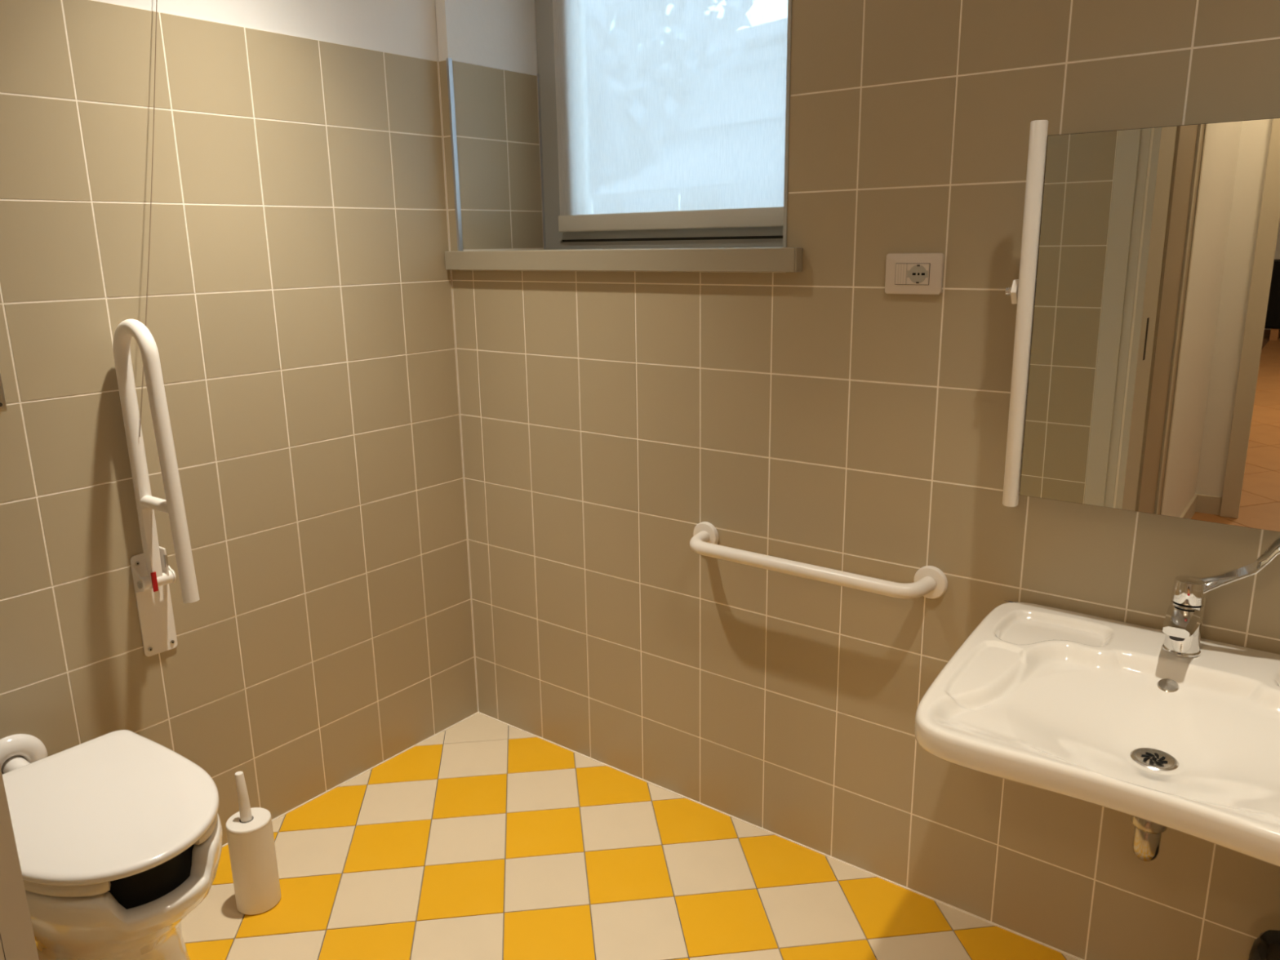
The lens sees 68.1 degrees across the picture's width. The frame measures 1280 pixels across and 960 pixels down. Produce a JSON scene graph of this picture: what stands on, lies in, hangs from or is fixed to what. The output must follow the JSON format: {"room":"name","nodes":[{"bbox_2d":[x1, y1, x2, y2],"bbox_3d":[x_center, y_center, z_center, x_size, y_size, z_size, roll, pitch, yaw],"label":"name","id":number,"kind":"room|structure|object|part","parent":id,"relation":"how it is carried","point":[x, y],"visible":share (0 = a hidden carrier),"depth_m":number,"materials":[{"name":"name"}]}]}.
{"room":"public restroom","nodes":[
{"label":"public restroom","id":0,"kind":"room"},
{"bbox_2d":[0,0,478,845],"bbox_3d":[-1.101,-0.376,2.284,0.200,2.750,2.370,10,18,37],"label":"wall","id":1,"kind":"structure","parent":0,"point":[300,319],"depth_m":2.31,"materials":[{"name":"brown tile"}]},
{"bbox_2d":[0,372,7,412],"bbox_3d":[-1.352,-0.236,1.782,0.038,0.251,0.242,10,18,37],"label":"dispenser","id":2,"kind":"object","parent":1,"relation":"attached to","point":[2,402],"visible":1,"depth_m":1.89,"materials":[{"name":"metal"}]},
{"bbox_2d":[112,319,199,656],"bbox_3d":[-1.063,0.042,2.089,0.207,0.786,0.082,10,18,37],"label":"grab bar","id":3,"kind":"object","parent":1,"relation":"attached to","point":[152,574],"visible":1,"depth_m":2.07,"materials":[{"name":"metal"}]},
{"bbox_3d":[-1.116,0.121,2.152,0.024,0.220,0.033,10,18,37],"label":"flattened leg","id":4,"kind":"part","parent":3,"relation":"part of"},
{"bbox_3d":[-1.137,0.288,2.217,0.004,0.248,0.076,10,18,37],"label":"wall plate","id":5,"kind":"part","parent":3,"relation":"part of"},
{"bbox_2d":[180,713,1077,959],"bbox_3d":[-0.032,1.153,1.689,2.620,0.060,1.750,10,18,37],"label":"floor","id":6,"kind":"structure","parent":0,"point":[485,838],"depth_m":2.28,"materials":[{"name":"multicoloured tile"}]},
{"bbox_2d":[0,729,222,959],"bbox_3d":[-1.071,0.830,1.883,0.658,0.503,0.374,10,18,37],"label":"toilet","id":7,"kind":"object","parent":6,"relation":"on","point":[117,834],"visible":0.93,"depth_m":1.72,"materials":[{"name":"white ceramic"}]},
{"bbox_3d":[-1.028,0.618,1.794,0.528,0.019,0.374,10,18,37],"label":"lid","id":8,"kind":"part","parent":7,"relation":"part of","materials":[{"name":"white plastic"}]},
{"bbox_3d":[-1.042,0.638,1.810,0.479,0.026,0.362,10,18,37],"label":"seat","id":9,"kind":"part","parent":7,"relation":"part of","materials":[{"name":"beige plastic"}]},
{"bbox_3d":[-1.026,0.870,1.858,0.547,0.436,0.364,10,18,37],"label":"bowl","id":10,"kind":"part","parent":7,"relation":"part of","materials":[{"name":"white ceramic"}]},
{"bbox_2d":[225,771,280,915],"bbox_3d":[-0.904,0.833,2.199,0.098,0.338,0.098,10,18,37],"label":"toilet brush","id":11,"kind":"object","parent":6,"relation":"on","point":[250,832],"visible":1,"depth_m":2.17,"materials":[{"name":"white plastic"}]},
{"bbox_3d":[-0.910,0.728,2.172,0.027,0.121,0.026,10,18,37],"label":"handle","id":12,"kind":"part","parent":11,"relation":"part of","materials":[{"name":"white plastic"}]},
{"bbox_3d":[-0.904,0.787,2.187,0.098,0.007,0.098,10,18,37],"label":"lid","id":13,"kind":"part","parent":11,"relation":"part of","materials":[{"name":"white plastic"}]},
{"bbox_2d":[1248,929,1279,959],"bbox_3d":[1.160,0.964,1.613,0.237,0.306,0.240,10,18,37],"label":"waste bin","id":14,"kind":"object","parent":6,"relation":"on","point":[1266,946],"visible":1,"depth_m":1.65,"materials":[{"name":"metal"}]},
{"bbox_2d":[435,0,1279,959],"bbox_3d":[0.690,-0.365,2.131,2.820,2.750,0.420,10,18,37],"label":"wall","id":15,"kind":"structure","parent":0,"point":[819,415],"depth_m":2.15,"materials":[{"name":"brown tile"}]},
{"bbox_2d":[445,57,462,250],"bbox_3d":[-0.526,-0.918,2.688,0.008,0.519,0.014,10,18,37],"label":"trim","id":16,"kind":"structure","parent":15,"relation":"attached to","point":[449,61],"depth_m":2.68,"materials":[{"name":"metal"}]},
{"bbox_2d":[444,246,802,272],"bbox_3d":[0.006,-0.598,2.557,1.147,0.053,0.390,10,18,37],"label":"window sill","id":17,"kind":"structure","parent":15,"relation":"attached to","point":[756,259],"depth_m":2.34,"materials":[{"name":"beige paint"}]},
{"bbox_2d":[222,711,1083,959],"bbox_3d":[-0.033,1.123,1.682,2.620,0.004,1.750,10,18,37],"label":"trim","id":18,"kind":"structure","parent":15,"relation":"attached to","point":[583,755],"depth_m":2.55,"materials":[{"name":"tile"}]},
{"bbox_2d":[534,0,783,248],"bbox_3d":[0.127,-1.116,2.610,1.073,0.950,0.072,10,18,37],"label":"window","id":19,"kind":"structure","parent":15,"relation":"in","point":[752,237],"depth_m":2.86,"materials":[{"name":"grey metal"}]},
{"bbox_2d":[552,0,787,231],"bbox_3d":[0.096,-1.125,2.561,0.900,0.864,0.048,10,18,37],"label":"window pane","id":20,"kind":"object","parent":19,"relation":"attached to","point":[671,113],"visible":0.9,"depth_m":2.60,"materials":[{"name":"glass"}]},
{"bbox_2d":[782,0,791,247],"bbox_3d":[0.319,-0.973,1.999,0.008,0.936,0.014,10,18,37],"label":"trim","id":21,"kind":"structure","parent":15,"relation":"attached to","point":[789,2],"depth_m":2.04,"materials":[{"name":"grey metal"}]},
{"bbox_2d":[689,521,947,599],"bbox_3d":[0.370,0.191,2.192,0.658,0.073,0.101,10,18,37],"label":"grab bar","id":22,"kind":"object","parent":15,"relation":"attached to","point":[931,582],"visible":1,"depth_m":2.11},
{"bbox_2d":[884,253,944,294],"bbox_3d":[0.560,-0.422,1.938,0.120,0.082,0.011,10,18,37],"label":"wall socket","id":23,"kind":"object","parent":15,"relation":"attached to","point":[921,273],"visible":1,"depth_m":1.93,"materials":[{"name":"plastic"}]},
{"bbox_2d":[906,263,929,284],"bbox_3d":[0.566,-0.419,1.928,0.047,0.042,0.001,10,18,37],"label":"outlet","id":24,"kind":"object","parent":23,"relation":"attached to","point":[916,273],"depth_m":1.93,"materials":[{"name":"white plastic"}]},
{"bbox_2d":[914,600,1279,866],"bbox_3d":[0.843,0.398,1.520,0.707,0.096,0.630,10,18,37],"label":"washbasin","id":25,"kind":"object","parent":15,"relation":"attached to","point":[1093,709],"visible":0.96,"depth_m":1.53,"materials":[{"name":"white ceramic"}]},
{"bbox_2d":[1130,815,1167,861],"bbox_3d":[0.921,0.506,1.649,0.060,0.158,0.386,10,18,37],"label":"trap","id":26,"kind":"object","parent":25,"relation":"attached to","point":[1147,835],"visible":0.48,"depth_m":1.51,"materials":[{"name":"silver metal"}]},
{"bbox_2d":[1162,537,1279,657],"bbox_3d":[0.997,0.203,1.587,0.202,0.245,0.130,10,18,37],"label":"faucet","id":27,"kind":"object","parent":25,"relation":"on","point":[1183,622],"visible":1,"depth_m":1.63,"materials":[{"name":"silver metal"}]},
{"bbox_3d":[0.938,0.241,1.637,0.053,0.034,0.118,10,18,37],"label":"spout","id":28,"kind":"part","parent":27,"relation":"part of","materials":[{"name":"silver metal"}]},
{"bbox_3d":[1.022,0.146,1.587,0.181,0.136,0.028,12,19,42],"label":"lever","id":29,"kind":"part","parent":27,"relation":"part of","materials":[{"name":"silver metal"}]},
{"bbox_2d":[1002,117,1279,532],"bbox_3d":[0.985,-0.250,1.559,0.734,0.690,0.141,10,18,37],"label":"mirror","id":30,"kind":"object","parent":15,"relation":"attached to","point":[1153,385],"visible":1,"depth_m":1.59,"materials":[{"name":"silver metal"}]},
{"bbox_3d":[0.696,-0.285,1.716,0.028,0.690,0.043,10,18,37],"label":"rail","id":31,"kind":"part","parent":30,"relation":"part of","materials":[{"name":"white metal"}]},
{"bbox_3d":[-0.454,0.076,0.437,3.150,2.750,0.250,10,18,37],"label":"wall","id":32,"kind":"structure","parent":0,"visible":0},
{"bbox_2d":[0,765,39,959],"bbox_3d":[-0.092,0.336,0.222,1.140,2.240,0.260,10,18,37],"label":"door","id":33,"kind":"structure","parent":32,"relation":"in","point":[17,940],"depth_m":0.57,"materials":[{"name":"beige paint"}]},
{"bbox_3d":[-2.485,-0.575,-2.705,6.900,0.100,11.620,10,18,37],"label":"ceiling","id":34,"kind":"structure","parent":0,"visible":0},
{"bbox_2d":[139,0,157,436],"bbox_3d":[-1.024,-0.906,2.028,0.040,1.600,0.333,8,16,30],"label":"pull cord","id":35,"kind":"object","parent":34,"relation":"hanging from","point":[156,0],"visible":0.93,"depth_m":2.06,"materials":[{"name":"white fabric"}]}
]}

